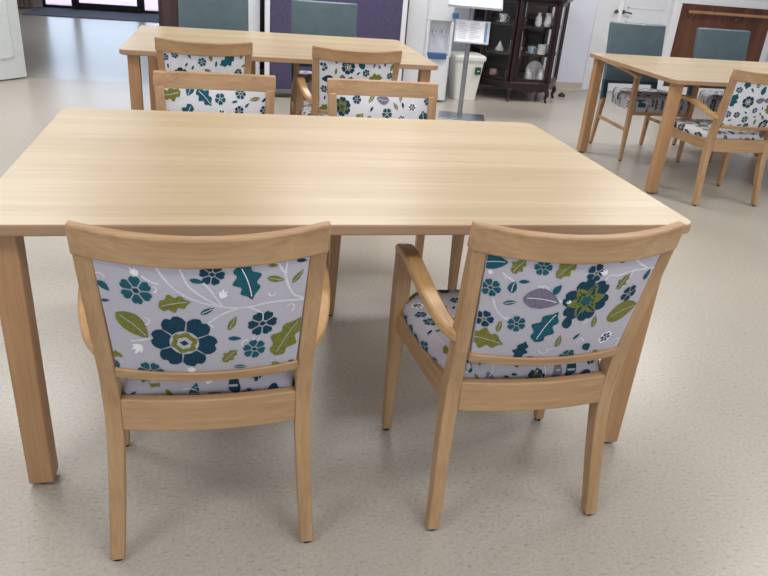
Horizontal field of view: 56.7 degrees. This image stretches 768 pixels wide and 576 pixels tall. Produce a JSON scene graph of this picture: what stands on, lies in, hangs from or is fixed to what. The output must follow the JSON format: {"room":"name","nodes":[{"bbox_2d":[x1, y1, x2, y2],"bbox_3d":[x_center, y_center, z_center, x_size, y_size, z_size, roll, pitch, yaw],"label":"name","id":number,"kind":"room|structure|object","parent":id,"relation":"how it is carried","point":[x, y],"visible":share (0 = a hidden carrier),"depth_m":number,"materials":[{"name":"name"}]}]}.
{"room":"care facility","nodes":[
{"label":"care facility","id":0,"kind":"room"},
{"bbox_2d":[32,0,42,6],"bbox_3d":[-6.023,-5.722,11.319,0.840,2.300,0.080,-1,26,-12],"label":"wall","id":1,"kind":"structure","parent":0,"point":[36,3],"depth_m":11.83,"materials":[{"name":"paint"}]},
{"bbox_2d":[158,0,162,25],"bbox_3d":[-2.607,-4.505,8.929,0.035,2.700,6.470,-1,26,-12],"label":"wall","id":2,"kind":"structure","parent":0,"point":[159,1],"depth_m":6.39,"materials":[{"name":"grey paint"}]},
{"bbox_2d":[161,0,178,26],"bbox_3d":[-1.565,-3.090,6.150,0.750,2.690,0.060,-1,26,-12],"label":"door","id":3,"kind":"structure","parent":2,"relation":"in","point":[170,14],"depth_m":6.36,"materials":[{"name":"brown wood"}]},
{"bbox_2d":[260,0,264,68],"bbox_3d":[-1.133,-3.733,7.583,2.235,2.700,0.100,-1,26,-12],"label":"wall","id":4,"kind":"structure","parent":0,"point":[262,2],"depth_m":7.86,"materials":[{"name":"black"}]},
{"bbox_2d":[0,3,767,575],"bbox_3d":[0.969,-1.415,6.371,12.200,0.100,16.900,-1,26,-12],"label":"floor","id":5,"kind":"structure","parent":0,"point":[683,486],"depth_m":2.15,"materials":[{"name":"plastic"}]},
{"bbox_2d":[22,7,158,22],"bbox_3d":[-4.471,-4.436,11.570,2.370,0.012,1.150,-1,26,-12],"label":"entrance mat","id":6,"kind":"object","parent":5,"relation":"on","point":[39,11],"visible":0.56,"depth_m":11.43,"materials":[{"name":"grey carpet"}]},
{"bbox_2d":[48,7,154,13],"bbox_3d":[-4.555,-4.738,12.182,2.360,0.014,0.140,-1,26,-12],"label":"threshold","id":7,"kind":"object","parent":5,"relation":"on","point":[48,7],"visible":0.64,"depth_m":12.06,"materials":[{"name":"metal"}]},
{"bbox_2d":[65,220,330,560],"bbox_3d":[-0.417,0.164,1.711,0.567,0.862,0.608,-1,26,-12],"label":"armchair","id":8,"kind":"object","parent":5,"relation":"on","point":[182,333],"visible":1,"depth_m":1.43,"materials":[{"name":"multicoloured fabric"}]},
{"bbox_2d":[153,37,252,89],"bbox_3d":[-0.982,-0.959,3.953,0.565,0.862,0.605,-1,26,-12],"label":"armchair","id":9,"kind":"object","parent":5,"relation":"on","point":[172,55],"visible":0.14,"depth_m":3.57,"materials":[{"name":"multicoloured fabric"}]},
{"bbox_2d":[153,70,275,113],"bbox_3d":[-0.653,-0.367,2.794,0.555,0.848,0.603,-1,26,-12],"label":"armchair","id":10,"kind":"object","parent":5,"relation":"on","point":[187,91],"visible":0.1,"depth_m":2.86,"materials":[{"name":"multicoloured fabric"}]},
{"bbox_2d":[178,0,255,74],"bbox_3d":[-1.188,-1.528,4.994,0.546,0.957,0.630,-1,26,-12],"label":"armchair","id":11,"kind":"object","parent":5,"relation":"on","point":[205,14],"visible":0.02,"depth_m":5.05,"materials":[{"name":"teal leather"}]},
{"bbox_2d":[248,0,259,74],"bbox_3d":[-1.144,-3.089,6.236,0.110,2.700,0.100,-1,26,-12],"label":"trim","id":12,"kind":"structure","parent":5,"relation":"on","point":[253,5],"depth_m":6.48,"materials":[{"name":"white paint"}]},
{"bbox_2d":[119,25,437,109],"bbox_3d":[-0.686,-1.199,4.637,1.781,0.750,1.162,-1,26,-12],"label":"dining table","id":13,"kind":"object","parent":5,"relation":"on","point":[267,46],"visible":0.42,"depth_m":4.43,"materials":[{"name":"brown wood"}]},
{"bbox_2d":[290,0,357,114],"bbox_3d":[-0.412,-1.543,5.165,0.546,0.957,0.630,-1,26,-12],"label":"armchair","id":14,"kind":"object","parent":5,"relation":"on","point":[308,17],"visible":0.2,"depth_m":5.22,"materials":[{"name":"teal leather"}]},
{"bbox_2d":[264,0,407,92],"bbox_3d":[-0.418,-2.631,6.420,1.300,1.830,0.370,-1,26,-12],"label":"screen","id":15,"kind":"object","parent":5,"relation":"on","point":[376,19],"visible":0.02,"depth_m":6.55,"materials":[{"name":"purple fabric"}]},
{"bbox_2d":[0,108,691,483],"bbox_3d":[-0.180,-0.067,2.365,1.781,0.750,1.162,-1,26,-12],"label":"dining table","id":16,"kind":"object","parent":5,"relation":"on","point":[180,173],"visible":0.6,"depth_m":1.96,"materials":[{"name":"brown wood"}]},
{"bbox_2d":[296,45,401,115],"bbox_3d":[-0.217,-0.974,4.122,0.565,0.862,0.605,-1,26,-12],"label":"armchair","id":17,"kind":"object","parent":5,"relation":"on","point":[326,62],"visible":0.38,"depth_m":3.76,"materials":[{"name":"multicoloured fabric"}]},
{"bbox_2d":[326,78,464,315],"bbox_3d":[0.012,-0.380,2.941,0.555,0.848,0.603,-1,26,-12],"label":"armchair","id":18,"kind":"object","parent":5,"relation":"on","point":[346,97],"visible":0.16,"depth_m":3.00,"materials":[{"name":"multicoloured fabric"}]},
{"bbox_2d":[423,0,458,99],"bbox_3d":[0.514,-2.383,6.964,0.285,1.020,0.350,-1,26,-12],"label":"water dispenser","id":19,"kind":"object","parent":5,"relation":"on","point":[440,16],"visible":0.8,"depth_m":6.87,"materials":[{"name":"white plastic"}]},
{"bbox_2d":[427,52,446,58],"bbox_3d":[0.515,-2.251,6.893,0.190,0.055,0.070,-1,26,-12],"label":"drip tray","id":20,"kind":"object","parent":19,"relation":"on","point":[430,55],"depth_m":6.87,"materials":[{"name":"blue plastic"}]},
{"bbox_2d":[449,51,486,99],"bbox_3d":[0.826,-2.176,7.302,0.337,0.445,0.319,-1,26,-12],"label":"waste bin","id":21,"kind":"object","parent":5,"relation":"on","point":[476,61],"visible":0.84,"depth_m":7.20,"materials":[{"name":"beige plastic"}]},
{"bbox_2d":[438,0,502,120],"bbox_3d":[0.755,-2.078,6.307,0.460,1.115,0.305,6,26,3],"label":"sign stand","id":22,"kind":"object","parent":5,"relation":"on","point":[470,31],"visible":0.98,"depth_m":6.15,"materials":[{"name":"silver metal"}]},
{"bbox_2d":[448,0,502,10],"bbox_3d":[0.789,-2.490,6.083,0.460,0.175,0.257,6,26,3],"label":"sign","id":23,"kind":"object","parent":22,"relation":"on","point":[497,5],"depth_m":6.03,"materials":[{"name":"white paper"}]},
{"bbox_2d":[470,0,573,102],"bbox_3d":[1.445,-2.571,7.546,1.009,1.059,0.849,-1,26,-12],"label":"display cabinet","id":24,"kind":"object","parent":5,"relation":"on","point":[523,51],"visible":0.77,"depth_m":7.26,"materials":[{"name":"brown wood"}]},
{"bbox_2d":[381,221,685,530],"bbox_3d":[0.336,0.149,1.877,0.563,0.862,0.603,-1,26,-12],"label":"armchair","id":25,"kind":"object","parent":5,"relation":"on","point":[529,324],"visible":1,"depth_m":1.63,"materials":[{"name":"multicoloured fabric"}]},
{"bbox_2d":[589,22,699,161],"bbox_3d":[2.052,-1.552,5.625,0.546,0.957,0.630,-1,26,-12],"label":"armchair","id":26,"kind":"object","parent":5,"relation":"on","point":[623,38],"visible":0.8,"depth_m":5.65,"materials":[{"name":"teal leather"}]},
{"bbox_2d":[576,53,767,193],"bbox_3d":[2.511,-1.220,5.256,1.781,0.750,1.162,-1,26,-13],"label":"dining table","id":27,"kind":"object","parent":5,"relation":"on","point":[679,72],"visible":0.91,"depth_m":4.94,"materials":[{"name":"brown wood"}]},
{"bbox_2d":[670,69,767,205],"bbox_3d":[2.223,-1.008,4.632,0.566,0.862,0.606,-1,26,-12],"label":"armchair","id":28,"kind":"object","parent":5,"relation":"on","point":[742,111],"visible":0.94,"depth_m":4.47,"materials":[{"name":"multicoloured fabric"}]},
{"bbox_2d":[672,27,765,161],"bbox_3d":[2.829,-1.575,5.815,0.546,0.957,0.631,-1,26,-12],"label":"armchair","id":29,"kind":"object","parent":5,"relation":"on","point":[710,43],"visible":0.27,"depth_m":5.86,"materials":[{"name":"teal leather"}]},
{"bbox_2d":[401,0,427,81],"bbox_3d":[0.263,-3.301,6.933,0.185,2.700,0.980,-1,26,-12],"label":"wall pillar","id":30,"kind":"structure","parent":0,"point":[417,9],"depth_m":6.80,"materials":[{"name":"white paint"}]},
{"bbox_2d":[447,0,767,91],"bbox_3d":[3.359,-3.600,8.112,6.900,2.700,0.100,-1,26,-12],"label":"wall","id":31,"kind":"structure","parent":0,"point":[581,16],"depth_m":8.15,"materials":[{"name":"white paint"}]},
{"bbox_2d":[447,77,581,90],"bbox_3d":[1.250,-2.358,8.173,2.240,0.088,0.030,-1,26,-12],"label":"baseboard","id":32,"kind":"structure","parent":31,"relation":"attached to","point":[573,86],"depth_m":8.38,"materials":[{"name":"beige plastic"}]},
{"bbox_2d":[581,0,675,90],"bbox_3d":[2.909,-3.294,8.065,0.990,2.120,0.069,-1,26,-12],"label":"door","id":33,"kind":"structure","parent":31,"relation":"in","point":[655,12],"depth_m":8.18,"materials":[{"name":"white paint"}]},
{"bbox_2d":[657,0,767,95],"bbox_3d":[4.001,-2.855,8.506,1.395,1.120,0.117,-1,26,-12],"label":"wall panel","id":34,"kind":"object","parent":31,"relation":"attached to","point":[688,15],"visible":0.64,"depth_m":8.38,"materials":[{"name":"brown wood"}]},
{"bbox_3d":[-4.742,-6.959,10.996,3.250,0.400,0.080,-1,26,-12],"label":"wall","id":35,"kind":"structure","parent":0,"visible":0},
{"bbox_2d":[42,0,74,8],"bbox_3d":[-5.369,-5.735,11.463,0.500,2.300,0.060,-1,26,-12],"label":"window","id":36,"kind":"structure","parent":35,"relation":"in","point":[43,1],"depth_m":11.92,"materials":[{"name":"black metal"}]},
{"bbox_2d":[74,0,141,12],"bbox_3d":[-4.591,-5.737,11.607,1.080,2.300,0.060,-1,26,-12],"label":"door","id":37,"kind":"structure","parent":35,"relation":"in","point":[77,5],"depth_m":12.05,"materials":[{"name":"black metal"}]},
{"bbox_2d":[141,0,158,13],"bbox_3d":[-3.689,-5.768,11.833,0.780,2.300,0.060,-1,26,-12],"label":"window","id":38,"kind":"structure","parent":35,"relation":"in","point":[142,1],"depth_m":12.21,"materials":[{"name":"black metal"}]},
{"bbox_3d":[-5.433,-4.347,8.090,0.050,2.700,6.940,-1,26,-12],"label":"wall","id":39,"kind":"structure","parent":0,"visible":0},
{"bbox_2d":[17,0,32,7],"bbox_3d":[-5.843,-5.577,11.025,0.460,2.280,0.066,-1,26,-12],"label":"curtain","id":40,"kind":"object","parent":39,"relation":"hanging from","point":[20,3],"visible":0.49,"depth_m":11.51,"materials":[{"name":"brown fabric"}]},
{"bbox_3d":[-4.330,-2.820,5.101,1.360,2.700,0.080,-1,26,-12],"label":"wall","id":41,"kind":"structure","parent":0,"visible":0},
{"bbox_2d":[0,0,26,79],"bbox_3d":[-3.452,-2.718,5.787,0.072,2.038,0.916,16,28,22],"label":"door","id":42,"kind":"structure","parent":41,"relation":"in","point":[12,60],"depth_m":6.36,"materials":[{"name":"white paint"}]},
{"label":"outside","id":43,"kind":"structure","parent":0,"visible":0},
{"bbox_2d":[46,0,157,9],"bbox_3d":[-6.197,-8.599,20.124,26.000,0.100,17.820,-1,26,-12],"label":"ground","id":44,"kind":"structure","parent":43,"point":[149,4],"depth_m":13.69,"materials":[{"name":"white"}]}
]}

